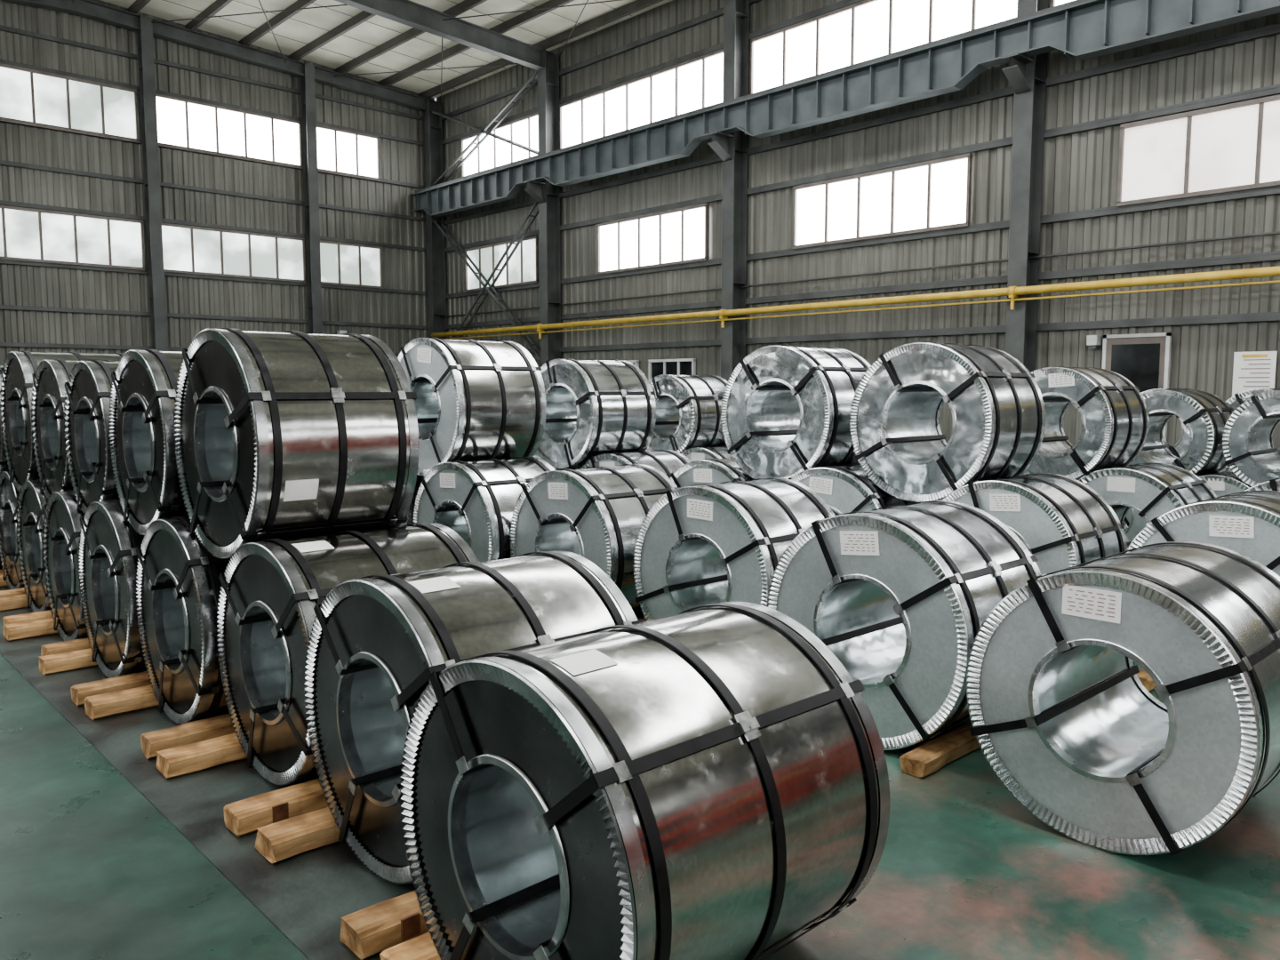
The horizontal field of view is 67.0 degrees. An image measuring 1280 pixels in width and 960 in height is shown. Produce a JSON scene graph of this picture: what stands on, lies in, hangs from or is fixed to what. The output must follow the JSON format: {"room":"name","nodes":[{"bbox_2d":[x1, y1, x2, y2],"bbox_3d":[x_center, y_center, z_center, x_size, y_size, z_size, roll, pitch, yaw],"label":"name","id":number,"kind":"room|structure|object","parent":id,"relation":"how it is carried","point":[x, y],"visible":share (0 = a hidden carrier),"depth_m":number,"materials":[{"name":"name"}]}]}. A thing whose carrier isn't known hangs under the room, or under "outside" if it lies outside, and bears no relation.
{"room":"steel coil warehouse","nodes":[
{"label":"steel coil warehouse","id":0,"kind":"room"},
{"bbox_2d":[0,0,434,365],"bbox_3d":[-13.598,-5.504,20.838,21.200,10.430,0.035,-5,7,-43],"label":"wall","id":1,"kind":"structure","parent":0,"point":[399,161],"depth_m":23.33,"materials":[{"name":"metal"}]},
{"bbox_2d":[0,63,139,143],"bbox_3d":[-12.882,-8.279,21.128,3.490,1.190,0.080,-5,7,-43],"label":"window","id":2,"kind":"structure","parent":1,"relation":"in","point":[26,94],"depth_m":21.34,"materials":[{"name":"grey"}]},
{"bbox_2d":[0,205,144,270],"bbox_3d":[-12.882,-5.367,21.404,3.490,1.140,0.080,-5,7,-43],"label":"window","id":3,"kind":"structure","parent":1,"relation":"in","point":[26,234],"depth_m":21.57,"materials":[{"name":"grey"}]},
{"bbox_2d":[0,24,427,356],"bbox_3d":[-13.562,-6.257,20.728,21.200,6.740,0.069,-5,7,-43],"label":"wall girts","id":4,"kind":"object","parent":1,"relation":"attached to","point":[10,29],"depth_m":23.21,"materials":[{"name":"grey paint"}]},
{"bbox_2d":[155,93,302,168],"bbox_3d":[-10.052,-8.528,23.764,3.540,1.190,0.080,-5,7,-43],"label":"window","id":5,"kind":"structure","parent":1,"relation":"in","point":[188,124],"depth_m":23.71,"materials":[{"name":"grey"}]},
{"bbox_2d":[161,222,305,282],"bbox_3d":[-10.052,-5.617,24.040,3.540,1.140,0.080,-5,7,-43],"label":"window","id":6,"kind":"structure","parent":1,"relation":"in","point":[194,250],"depth_m":23.99,"materials":[{"name":"grey"}]},
{"bbox_2d":[336,330,346,334],"bbox_3d":[-8.032,-3.922,26.038,0.200,0.200,0.170,-5,7,-43],"label":"fitting","id":7,"kind":"object","parent":1,"relation":"attached to","point":[338,332],"visible":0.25,"depth_m":25.97,"materials":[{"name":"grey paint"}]},
{"bbox_2d":[316,124,380,181],"bbox_3d":[-7.843,-8.723,25.822,1.890,1.190,0.080,-5,7,-43],"label":"window","id":8,"kind":"structure","parent":1,"relation":"in","point":[338,149],"depth_m":25.86,"materials":[{"name":"grey"}]},
{"bbox_2d":[320,240,383,288],"bbox_3d":[-7.843,-5.811,26.098,1.890,1.140,0.080,-5,7,-43],"label":"window","id":9,"kind":"structure","parent":1,"relation":"in","point":[346,264],"depth_m":26.13,"materials":[{"name":"grey"}]},
{"bbox_2d":[0,0,436,111],"bbox_3d":[-13.416,-10.010,20.215,20.815,0.900,0.240,-5,7,-43],"label":"beam","id":10,"kind":"structure","parent":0,"point":[89,9],"depth_m":23.36,"materials":[{"name":"metal"}]},
{"bbox_2d":[72,0,631,105],"bbox_3d":[-5.244,-9.446,11.578,21.111,0.746,23.712,-5,7,-43],"label":"roof bracing","id":11,"kind":"structure","parent":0,"point":[597,2],"depth_m":21.89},
{"bbox_2d":[100,0,671,98],"bbox_3d":[-0.331,-9.070,6.259,21.200,0.660,38.800,-5,7,-43],"label":"ceiling","id":12,"kind":"structure","parent":0,"point":[548,25],"depth_m":22.73,"materials":[{"name":"metal"}]},
{"bbox_2d":[127,0,663,98],"bbox_3d":[-0.258,-8.959,6.338,20.080,0.752,38.800,-5,7,-43],"label":"roof","id":13,"kind":"structure","parent":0,"point":[636,5],"depth_m":22.55,"materials":[{"name":"metal"}]},
{"bbox_2d":[334,0,553,71],"bbox_3d":[-9.760,-9.582,16.331,20.821,1.020,0.240,-5,7,-43],"label":"rafter","id":14,"kind":"object","parent":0,"point":[412,14],"depth_m":21.55,"materials":[{"name":"metal"}]},
{"bbox_2d":[0,654,1279,959],"bbox_3d":[-0.331,1.074,7.219,21.200,0.100,38.800,-5,7,-43],"label":"floor","id":15,"kind":"structure","parent":0,"point":[91,868],"depth_m":3.33,"materials":[{"name":"paint"}]},
{"bbox_2d":[136,15,167,351],"bbox_3d":[-11.335,-5.523,22.582,0.380,10.138,0.380,-5,7,-43],"label":"steel column","id":16,"kind":"structure","parent":15,"relation":"on","point":[145,40],"depth_m":22.39,"materials":[{"name":"metal"}]},
{"bbox_2d":[0,586,415,959],"bbox_3d":[-4.873,0.962,7.857,1.150,0.004,14.050,-5,7,-43],"label":"floor strip","id":17,"kind":"object","parent":15,"relation":"on","point":[307,895],"depth_m":3.73,"materials":[{"name":"concrete"}]},
{"bbox_2d":[0,574,8,587],"bbox_3d":[-5.238,0.845,8.587,1.264,0.091,0.164,-5,7,-43],"label":"block","id":18,"kind":"object","parent":17,"relation":"on","point":[3,583],"visible":0.03,"depth_m":8.28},
{"bbox_2d":[0,471,23,589],"bbox_3d":[-4.914,0.410,8.313,0.908,1.037,1.026,-5,7,-43],"label":"coil","id":19,"kind":"object","parent":17,"relation":"on","point":[9,554],"visible":0.26,"depth_m":8.13,"materials":[{"name":"metal"}]},
{"bbox_2d":[0,351,123,492],"bbox_3d":[-4.562,-0.472,7.829,0.878,1.117,1.106,-5,7,-43],"label":"coil","id":20,"kind":"object","parent":19,"relation":"on","point":[17,381],"visible":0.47,"depth_m":7.59,"materials":[{"name":"metal"}]},
{"bbox_2d":[0,587,25,597],"bbox_3d":[-4.755,0.901,7.988,1.263,0.091,0.152,-5,7,-43],"label":"block","id":21,"kind":"object","parent":17,"relation":"on","point":[18,591],"visible":0.08,"depth_m":7.69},
{"bbox_2d":[0,593,28,611],"bbox_3d":[-4.507,0.919,7.805,1.263,0.091,0.158,-5,7,-42],"label":"block","id":22,"kind":"object","parent":17,"relation":"on","point":[16,602],"visible":0.15,"depth_m":7.44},
{"bbox_2d":[2,610,52,624],"bbox_3d":[-4.007,0.974,7.228,1.264,0.091,0.164,-5,7,-43],"label":"block","id":23,"kind":"object","parent":17,"relation":"on","point":[45,614],"visible":0.13,"depth_m":6.85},
{"bbox_2d":[3,617,58,640],"bbox_3d":[-3.846,0.997,6.984,1.264,0.091,0.169,-5,7,-43],"label":"block","id":24,"kind":"object","parent":17,"relation":"on","point":[22,630],"visible":0.23,"depth_m":6.60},
{"bbox_2d":[16,479,51,612],"bbox_3d":[-4.218,0.484,7.513,0.908,1.034,1.026,-5,7,-43],"label":"coil","id":25,"kind":"object","parent":17,"relation":"on","point":[30,500],"visible":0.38,"depth_m":7.33,"materials":[{"name":"metal"}]},
{"bbox_2d":[31,359,113,499],"bbox_3d":[-3.855,-0.351,7.045,0.828,1.037,1.026,-5,7,-43],"label":"coil","id":26,"kind":"object","parent":25,"relation":"on","point":[48,404],"visible":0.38,"depth_m":6.85,"materials":[{"name":"metal"}]},
{"bbox_2d":[42,489,88,640],"bbox_3d":[-3.521,0.562,6.714,0.908,1.037,1.026,-5,7,-43],"label":"coil","id":27,"kind":"object","parent":17,"relation":"on","point":[61,528],"visible":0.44,"depth_m":6.49,"materials":[{"name":"metal"}]},
{"bbox_2d":[64,360,119,514],"bbox_3d":[-3.160,-0.270,6.277,0.828,0.996,0.986,-5,7,-43],"label":"coil","id":28,"kind":"object","parent":27,"relation":"on","point":[88,387],"visible":0.34,"depth_m":6.02,"materials":[{"name":"metal"}]},
{"bbox_2d":[40,637,91,655],"bbox_3d":[-3.274,1.045,6.473,1.258,0.091,0.163,-5,7,-44],"label":"block","id":29,"kind":"object","parent":17,"relation":"on","point":[82,644],"visible":0.14,"depth_m":6.09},
{"bbox_2d":[38,648,97,675],"bbox_3d":[-3.127,1.070,6.210,1.259,0.091,0.157,-5,7,-43],"label":"block","id":30,"kind":"object","parent":17,"relation":"on","point":[81,659],"visible":0.27,"depth_m":5.82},
{"bbox_2d":[70,671,151,705],"bbox_3d":[-2.600,1.123,5.651,1.261,0.091,0.154,-5,7,-43],"label":"block","id":31,"kind":"object","parent":17,"relation":"on","point":[80,692],"visible":0.26,"depth_m":5.29,"materials":[{"name":"wood"}]},
{"bbox_2d":[78,499,146,678],"bbox_3d":[-2.812,0.622,5.926,0.912,1.061,1.050,-5,7,-43],"label":"coil","id":32,"kind":"object","parent":17,"relation":"on","point":[108,556],"visible":0.36,"depth_m":5.57,"materials":[{"name":"metal"}]},
{"bbox_2d":[109,349,188,535],"bbox_3d":[-2.427,-0.220,5.477,0.832,1.017,1.006,-5,7,-43],"label":"coil","id":33,"kind":"object","parent":32,"relation":"on","point":[144,385],"visible":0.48,"depth_m":5.15,"materials":[{"name":"metal"}]},
{"bbox_2d":[83,684,158,719],"bbox_3d":[-2.396,1.144,5.430,1.259,0.091,0.166,-5,7,-43],"label":"block","id":34,"kind":"object","parent":17,"relation":"on","point":[100,706],"visible":0.27,"depth_m":5.06,"materials":[{"name":"wood"}]},
{"bbox_2d":[136,516,231,725],"bbox_3d":[-2.064,0.688,5.174,0.912,1.052,1.050,-5,7,-43],"label":"coil","id":35,"kind":"object","parent":17,"relation":"on","point":[179,584],"visible":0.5,"depth_m":4.79,"materials":[{"name":"metal"}]},
{"bbox_2d":[174,328,419,559],"bbox_3d":[-1.690,-0.183,4.712,0.802,1.076,1.066,-5,7,-43],"label":"coil","id":36,"kind":"object","parent":35,"relation":"on","point":[286,435],"visible":0.9,"depth_m":4.40,"materials":[{"name":"metal"}]},
{"bbox_2d":[140,713,234,759],"bbox_3d":[-1.841,1.193,4.907,1.263,0.091,0.157,-5,7,-43],"label":"block","id":37,"kind":"object","parent":17,"relation":"on","point":[198,731],"visible":0.25,"depth_m":4.56,"materials":[{"name":"wood"}]},
{"bbox_2d":[156,732,247,778],"bbox_3d":[-1.647,1.215,4.679,1.262,0.091,0.167,-5,7,-42],"label":"block","id":38,"kind":"object","parent":17,"relation":"on","point":[183,760],"visible":0.27,"depth_m":4.31,"materials":[{"name":"wood"}]},
{"bbox_2d":[223,778,328,837],"bbox_3d":[-1.109,1.267,4.130,1.264,0.091,0.158,-5,7,-43],"label":"block","id":39,"kind":"object","parent":17,"relation":"on","point":[244,817],"visible":0.32,"depth_m":3.77,"materials":[{"name":"wood"}]},
{"bbox_2d":[254,807,340,863],"bbox_3d":[-0.905,1.286,3.927,1.260,0.090,0.168,-5,7,-43],"label":"block","id":40,"kind":"object","parent":17,"relation":"on","point":[292,836],"visible":0.24,"depth_m":3.54,"materials":[{"name":"wood"}]},
{"bbox_2d":[216,522,479,785],"bbox_3d":[-1.302,0.758,4.436,0.912,1.052,1.050,-5,7,-43],"label":"coil","id":41,"kind":"object","parent":17,"relation":"on","point":[270,591],"visible":0.57,"depth_m":4.21,"materials":[{"name":"metal"}]},
{"bbox_2d":[339,890,428,959],"bbox_3d":[-0.411,1.342,3.335,1.263,0.091,0.152,-5,7,-43],"label":"block","id":42,"kind":"object","parent":17,"relation":"on","point":[370,931],"visible":0.3,"depth_m":2.95,"materials":[{"name":"wood"}]},
{"bbox_2d":[379,931,440,959],"bbox_3d":[-0.237,1.359,3.154,1.266,0.091,0.157,-5,7,-43],"label":"block","id":43,"kind":"object","parent":17,"relation":"on","point":[421,947],"visible":0.04,"depth_m":2.78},
{"bbox_2d":[304,550,643,884],"bbox_3d":[-0.613,0.838,3.630,0.912,1.060,1.050,-5,7,-43],"label":"coil","id":44,"kind":"object","parent":17,"relation":"on","point":[374,645],"visible":0.58,"depth_m":3.44,"materials":[{"name":"metal"}]},
{"bbox_2d":[300,63,322,334],"bbox_3d":[-8.517,-5.675,25.216,0.380,9.945,0.380,-5,7,-43],"label":"steel column","id":45,"kind":"structure","parent":15,"relation":"on","point":[308,84],"depth_m":25.02,"materials":[{"name":"metal"}]},
{"bbox_2d":[399,474,422,527],"bbox_3d":[-2.003,0.327,8.576,0.828,1.154,1.146,-5,7,-43],"label":"coil","id":46,"kind":"object","parent":15,"relation":"on","point":[410,514],"visible":0.02,"depth_m":7.95,"materials":[{"name":"metal"}]},
{"bbox_2d":[423,97,446,338],"bbox_3d":[-5.854,-5.818,27.651,0.500,9.770,0.420,-5,7,-43],"label":"steel column","id":47,"kind":"structure","parent":15,"relation":"on","point":[433,123],"depth_m":27.49,"materials":[{"name":"metal"}]},
{"bbox_2d":[412,456,554,562],"bbox_3d":[-1.176,0.402,7.737,0.832,1.146,1.146,-5,7,-43],"label":"coil","id":48,"kind":"object","parent":15,"relation":"on","point":[476,500],"visible":0.55,"depth_m":7.35,"materials":[{"name":"metal"}]},
{"bbox_2d":[397,337,546,476],"bbox_3d":[-1.474,-0.615,8.173,0.882,1.146,1.136,-5,7,-43],"label":"coil","id":49,"kind":"object","parent":48,"relation":"on","point":[476,400],"visible":0.78,"depth_m":7.81,"materials":[{"name":"metal"}]},
{"bbox_2d":[523,49,560,367],"bbox_3d":[-2.384,-5.440,23.657,0.915,9.770,0.420,-5,7,-43],"label":"steel column","id":50,"kind":"structure","parent":15,"relation":"on","point":[548,196],"depth_m":23.65,"materials":[{"name":"metal"}]},
{"bbox_2d":[432,70,540,361],"bbox_3d":[-4.050,-6.642,25.623,0.250,7.053,4.932,-5,7,-43],"label":"brace","id":51,"kind":"object","parent":50,"relation":"attached to","point":[482,131],"visible":0.85,"depth_m":25.38,"materials":[{"name":"grey paint"}]},
{"bbox_2d":[410,0,1279,216],"bbox_3d":[5.853,-6.515,14.343,0.340,0.812,35.650,-5,7,-43],"label":"girder","id":52,"kind":"object","parent":50,"relation":"on","point":[1083,29],"visible":0.99,"depth_m":16.32,"materials":[{"name":"metal"}]},
{"bbox_2d":[431,265,1279,339],"bbox_3d":[7.154,-2.690,13.555,0.195,0.360,38.100,-5,7,-43],"label":"gas pipe","id":53,"kind":"object","parent":50,"relation":"attached to","point":[1012,292],"visible":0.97,"depth_m":15.91,"materials":[{"name":"metal"}]},
{"bbox_2d":[533,452,581,470],"bbox_3d":[-0.832,0.192,10.173,0.828,1.106,1.106,-5,7,-43],"label":"coil","id":54,"kind":"object","parent":15,"relation":"on","point":[536,455],"visible":0.02,"depth_m":9.76,"materials":[{"name":"metal"}]},
{"bbox_2d":[510,464,679,618],"bbox_3d":[-0.282,0.474,6.975,0.832,1.146,1.146,-5,7,-43],"label":"coil","id":55,"kind":"object","parent":15,"relation":"on","point":[596,514],"visible":0.51,"depth_m":6.62,"materials":[{"name":"metal"}]},
{"bbox_2d":[581,449,690,478],"bbox_3d":[-0.012,0.280,9.301,0.828,1.117,1.106,-5,7,-43],"label":"coil","id":56,"kind":"object","parent":15,"relation":"on","point":[668,461],"visible":0.16,"depth_m":9.06,"materials":[{"name":"metal"}]},
{"bbox_2d":[536,358,655,468],"bbox_3d":[-0.496,-0.658,9.582,0.832,1.074,1.066,-5,7,-43],"label":"coil","id":57,"kind":"object","parent":56,"relation":"on","point":[595,407],"visible":0.87,"depth_m":9.27,"materials":[{"name":"metal"}]},
{"bbox_2d":[400,601,889,959],"bbox_3d":[0.006,0.931,2.784,1.022,1.026,1.020,-5,7,-43],"label":"coil","id":58,"kind":"object","parent":15,"relation":"on","point":[711,782],"visible":1,"depth_m":2.48,"materials":[{"name":"metal"}]},
{"bbox_2d":[680,445,731,461],"bbox_3d":[0.950,0.127,11.195,0.828,1.051,1.046,-5,7,-43],"label":"coil","id":59,"kind":"object","parent":15,"relation":"on","point":[720,452],"visible":0.08,"depth_m":10.87,"materials":[{"name":"metal"}]},
{"bbox_2d":[670,456,753,487],"bbox_3d":[0.829,0.352,8.475,0.832,1.106,1.106,-5,7,-43],"label":"coil","id":60,"kind":"object","parent":15,"relation":"on","point":[708,471],"visible":0.11,"depth_m":8.16,"materials":[{"name":"metal"}]},
{"bbox_2d":[707,0,749,379],"bbox_3d":[1.736,-5.025,19.274,0.915,9.770,0.420,-5,7,-43],"label":"steel column","id":61,"kind":"structure","parent":15,"relation":"on","point":[732,148],"depth_m":19.31,"materials":[{"name":"metal"}]},
{"bbox_2d":[633,477,835,621],"bbox_3d":[0.630,0.574,6.094,0.832,1.137,1.126,-5,7,-43],"label":"coil","id":62,"kind":"object","parent":15,"relation":"on","point":[700,545],"visible":0.56,"depth_m":5.89,"materials":[{"name":"metal"}]},
{"bbox_2d":[787,464,921,515],"bbox_3d":[1.677,0.434,7.574,0.832,1.118,1.116,-5,7,-43],"label":"coil","id":63,"kind":"object","parent":15,"relation":"on","point":[845,489],"visible":0.26,"depth_m":7.17,"materials":[{"name":"metal"}]},
{"bbox_2d":[720,344,871,479],"bbox_3d":[1.357,-0.543,8.045,0.832,1.128,1.126,-5,7,-43],"label":"coil","id":64,"kind":"object","parent":63,"relation":"on","point":[786,411],"visible":0.83,"depth_m":7.78,"materials":[{"name":"metal"}]},
{"bbox_2d":[767,500,1041,750],"bbox_3d":[1.323,0.695,4.832,0.832,1.133,1.122,-5,7,-43],"label":"coil","id":65,"kind":"object","parent":15,"relation":"on","point":[901,596],"visible":0.74,"depth_m":4.50,"materials":[{"name":"metal"}]},
{"bbox_2d":[899,721,980,778],"bbox_3d":[1.575,1.228,4.615,1.055,0.085,0.132,-5,7,-43],"label":"chock","id":66,"kind":"object","parent":15,"relation":"on","point":[932,755],"visible":0.52,"depth_m":4.36,"materials":[{"name":"wood"}]},
{"bbox_2d":[1001,0,1048,372],"bbox_3d":[5.857,-4.609,14.891,0.915,9.770,0.420,-5,7,-43],"label":"steel column","id":67,"kind":"structure","parent":15,"relation":"on","point":[1027,76],"depth_m":14.99,"materials":[{"name":"metal"}]},
{"bbox_2d":[942,473,1127,574],"bbox_3d":[2.622,0.531,6.642,0.832,1.115,1.106,-5,7,-43],"label":"coil","id":68,"kind":"object","parent":15,"relation":"on","point":[1061,521],"visible":0.38,"depth_m":6.25,"materials":[{"name":"metal"}]},
{"bbox_2d":[849,342,1045,502],"bbox_3d":[2.246,-0.425,7.102,0.832,1.145,1.136,-5,7,-43],"label":"coil","id":69,"kind":"object","parent":68,"relation":"on","point":[996,405],"visible":0.88,"depth_m":6.84,"materials":[{"name":"metal"}]},
{"bbox_2d":[966,541,1279,855],"bbox_3d":[2.042,0.823,3.889,1.032,1.057,1.046,-5,7,-43],"label":"coil","id":70,"kind":"object","parent":15,"relation":"on","point":[1060,711],"visible":1,"depth_m":3.58,"materials":[{"name":"metal"}]},
{"bbox_2d":[1124,508,1131,528],"bbox_3d":[5.833,0.143,11.687,0.828,0.936,0.926,-5,7,-43],"label":"coil","id":71,"kind":"object","parent":15,"relation":"on","point":[1127,519],"visible":0.02,"depth_m":11.28,"materials":[{"name":"metal"}]},
{"bbox_2d":[1124,507,1148,541],"bbox_3d":[4.917,0.319,9.894,0.828,0.927,0.916,-5,7,-43],"label":"coil","id":72,"kind":"object","parent":15,"relation":"on","point":[1138,524],"visible":0.06,"depth_m":9.43,"materials":[{"name":"metal"}]},
{"bbox_2d":[1136,668,1157,691],"bbox_3d":[3.186,1.115,5.803,1.053,0.085,0.129,-5,7,-43],"label":"chock","id":73,"kind":"object","parent":15,"relation":"on","point":[1145,678],"visible":0.08,"depth_m":5.43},
{"bbox_2d":[1078,463,1216,548],"bbox_3d":[4.058,0.418,7.885,0.828,1.086,1.086,-5,7,-43],"label":"coil","id":74,"kind":"object","parent":15,"relation":"on","point":[1153,490],"visible":0.37,"depth_m":7.56,"materials":[{"name":"metal"}]},
{"bbox_2d":[1023,366,1149,479],"bbox_3d":[3.671,-0.470,8.214,0.832,0.972,0.966,-5,7,-43],"label":"coil","id":75,"kind":"object","parent":74,"relation":"on","point":[1115,416],"visible":0.72,"depth_m":7.87,"materials":[{"name":"metal"}]},
{"bbox_2d":[1126,490,1279,576],"bbox_3d":[3.432,0.635,5.487,0.832,1.106,1.106,-5,7,-43],"label":"coil","id":76,"kind":"object","parent":15,"relation":"on","point":[1247,524],"visible":0.31,"depth_m":5.21,"materials":[{"name":"metal"}]},
{"bbox_2d":[1198,470,1251,497],"bbox_3d":[5.580,0.382,9.188,0.828,0.920,0.916,-5,7,-43],"label":"coil","id":77,"kind":"object","parent":15,"relation":"on","point":[1222,484],"visible":0.16,"depth_m":8.85,"materials":[{"name":"metal"}]},
{"bbox_2d":[1127,389,1234,476],"bbox_3d":[5.249,-0.422,9.468,0.828,0.926,0.916,-5,7,-43],"label":"coil","id":78,"kind":"object","parent":77,"relation":"on","point":[1205,415],"visible":0.59,"depth_m":9.11,"materials":[{"name":"metal"}]},
{"bbox_2d":[1219,465,1231,471],"bbox_3d":[6.516,0.212,10.960,0.828,0.936,0.926,-5,7,-43],"label":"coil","id":79,"kind":"object","parent":15,"relation":"on","point":[1227,468],"visible":0.02,"depth_m":10.50,"materials":[{"name":"metal"}]},
{"bbox_2d":[1141,388,1190,457],"bbox_3d":[6.175,-0.598,11.250,0.828,0.936,0.926,-5,7,-43],"label":"coil","id":80,"kind":"object","parent":79,"relation":"on","point":[1179,449],"visible":0.07,"depth_m":10.83,"materials":[{"name":"metal"}]},
{"bbox_2d":[1243,477,1279,491],"bbox_3d":[4.865,0.503,7.028,0.828,1.094,1.086,-5,7,-43],"label":"coil","id":81,"kind":"object","parent":15,"relation":"on","point":[1273,484],"visible":0.13,"depth_m":6.85,"materials":[{"name":"metal"}]},
{"bbox_3d":[0.198,0.055,11.995,0.828,1.057,1.046,-5,7,-43],"label":"coil","id":82,"kind":"object","parent":15,"relation":"on","visible":0},
{"bbox_2d":[647,374,727,453],"bbox_3d":[0.574,-0.758,11.514,0.828,0.997,0.986,-5,7,-43],"label":"coil","id":83,"kind":"object","parent":82,"relation":"on","point":[688,406],"visible":0.6,"depth_m":11.16,"materials":[{"name":"metal"}]},
{"bbox_3d":[6.243,0.453,8.484,0.828,0.927,0.916,-5,7,-43],"label":"coil","id":84,"kind":"object","parent":15,"relation":"on","visible":0},
{"bbox_2d":[1221,390,1279,487],"bbox_3d":[5.912,-0.354,8.763,0.828,0.927,0.916,-5,7,-43],"label":"coil","id":85,"kind":"object","parent":84,"relation":"on","point":[1248,450],"visible":0.91,"depth_m":8.72,"materials":[{"name":"metal"}]},
{"bbox_3d":[7.200,0.280,10.233,0.828,0.934,0.926,-5,7,-43],"label":"coil","id":86,"kind":"object","parent":15,"relation":"on","visible":0},
{"bbox_2d":[1225,388,1279,455],"bbox_3d":[6.858,-0.529,10.523,0.828,0.936,0.926,-5,7,-43],"label":"coil","id":87,"kind":"object","parent":86,"relation":"on","point":[1238,398],"visible":0.11,"depth_m":10.34,"materials":[{"name":"metal"}]},
{"bbox_2d":[436,0,1279,449],"bbox_3d":[7.422,-4.622,13.967,0.035,9.970,38.800,-5,7,-43],"label":"wall","id":88,"kind":"structure","parent":0,"point":[1080,170],"depth_m":16.64,"materials":[{"name":"metal"}]},
{"bbox_2d":[460,112,538,176],"bbox_3d":[-3.575,-8.670,25.259,0.080,1.190,3.890,-5,7,-43],"label":"window","id":89,"kind":"structure","parent":88,"relation":"in","point":[492,152],"depth_m":25.29,"materials":[{"name":"grey"}]},
{"bbox_2d":[464,235,539,292],"bbox_3d":[-3.711,-5.707,25.686,0.080,1.170,3.290,-5,7,-43],"label":"window","id":90,"kind":"structure","parent":88,"relation":"in","point":[523,268],"depth_m":25.50,"materials":[{"name":"grey"}]},
{"bbox_2d":[624,360,639,367],"bbox_3d":[-0.568,-2.195,22.645,0.080,1.190,1.490,-5,7,-43],"label":"window","id":91,"kind":"structure","parent":88,"relation":"in","point":[636,363],"depth_m":22.08,"materials":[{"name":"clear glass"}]},
{"bbox_2d":[559,48,723,149],"bbox_3d":[-0.022,-8.312,21.479,0.080,1.190,5.590,-5,7,-43],"label":"window","id":92,"kind":"structure","parent":88,"relation":"in","point":[695,84],"depth_m":21.35,"materials":[{"name":"grey"}]},
{"bbox_2d":[597,203,709,274],"bbox_3d":[0.217,-5.311,21.506,0.080,1.170,3.510,-5,7,-43],"label":"window","id":93,"kind":"structure","parent":88,"relation":"in","point":[681,236],"depth_m":21.41,"materials":[{"name":"grey"}]},
{"bbox_2d":[648,358,695,380],"bbox_3d":[0.696,-2.067,21.300,0.080,1.190,1.390,-5,7,-43],"label":"window","id":94,"kind":"structure","parent":88,"relation":"in","point":[682,366],"depth_m":21.25,"materials":[{"name":"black glass"}]},
{"bbox_2d":[441,0,1279,353],"bbox_3d":[7.381,-5.617,13.835,0.074,6.765,38.800,-5,7,-43],"label":"wall girts","id":95,"kind":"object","parent":88,"relation":"attached to","point":[1272,29],"depth_m":17.05,"materials":[{"name":"grey paint"}]},
{"bbox_2d":[792,152,972,248],"bbox_3d":[4.208,-4.909,17.261,0.080,1.170,3.630,-5,7,-43],"label":"window","id":96,"kind":"structure","parent":88,"relation":"in","point":[933,195],"depth_m":17.12,"materials":[{"name":"grey"}]},
{"bbox_2d":[750,0,1017,94],"bbox_3d":[4.095,-7.897,17.099,0.080,1.190,5.540,-5,7,-43],"label":"window","id":97,"kind":"structure","parent":88,"relation":"in","point":[864,30],"depth_m":17.29,"materials":[{"name":"grey"}]},
{"bbox_2d":[1050,0,1074,7],"bbox_3d":[8.212,-7.482,12.719,0.080,1.190,5.590,-5,7,-43],"label":"window","id":98,"kind":"structure","parent":88,"relation":"in","point":[1053,3],"depth_m":14.73,"materials":[{"name":"grey"}]},
{"bbox_2d":[1086,335,1101,348],"bbox_3d":[6.864,-2.087,14.611,0.170,0.200,0.150,-5,7,-43],"label":"fitting","id":99,"kind":"object","parent":88,"relation":"attached to","point":[1092,341],"visible":1,"depth_m":14.56,"materials":[{"name":"grey paint"}]},
{"bbox_2d":[1101,332,1171,441],"bbox_3d":[7.296,-0.904,14.318,0.090,2.500,0.930,-5,7,-43],"label":"door","id":100,"kind":"structure","parent":88,"relation":"in","point":[1144,359],"depth_m":14.16,"materials":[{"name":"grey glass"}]},
{"bbox_2d":[1116,94,1279,206],"bbox_3d":[8.284,-4.499,12.925,0.080,1.170,3.580,-5,7,-43],"label":"window","id":101,"kind":"structure","parent":88,"relation":"in","point":[1233,147],"depth_m":13.44,"materials":[{"name":"grey"}]},
{"bbox_2d":[1232,351,1277,396],"bbox_3d":[8.365,-1.373,13.167,0.034,0.750,0.500,-5,7,-43],"label":"notice board","id":102,"kind":"object","parent":88,"relation":"attached to","point":[1253,370],"visible":0.77,"depth_m":13.15,"materials":[{"name":"paper"}]},
{"bbox_3d":[18.217,-3.364,1.741,0.915,9.770,0.420,-5,7,-43],"label":"steel column","id":103,"kind":"structure","parent":0,"visible":0},
{"bbox_2d":[440,231,1279,317],"bbox_3d":[7.321,-3.384,13.990,0.040,0.040,38.600,-5,7,-43],"label":"conduit","id":104,"kind":"object","parent":103,"relation":"attached to","point":[1276,232],"visible":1,"depth_m":16.34,"materials":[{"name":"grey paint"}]},
{"bbox_3d":[-5.676,0.335,9.050,0.908,1.027,1.026,-5,7,-43],"label":"coil","id":105,"kind":"object","parent":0,"visible":0},
{"bbox_2d":[0,367,9,475],"bbox_3d":[-5.306,-0.487,8.590,0.828,1.016,1.006,-5,7,-43],"label":"coil","id":106,"kind":"object","parent":105,"relation":"on","point":[4,467],"visible":0.02,"depth_m":8.06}
]}

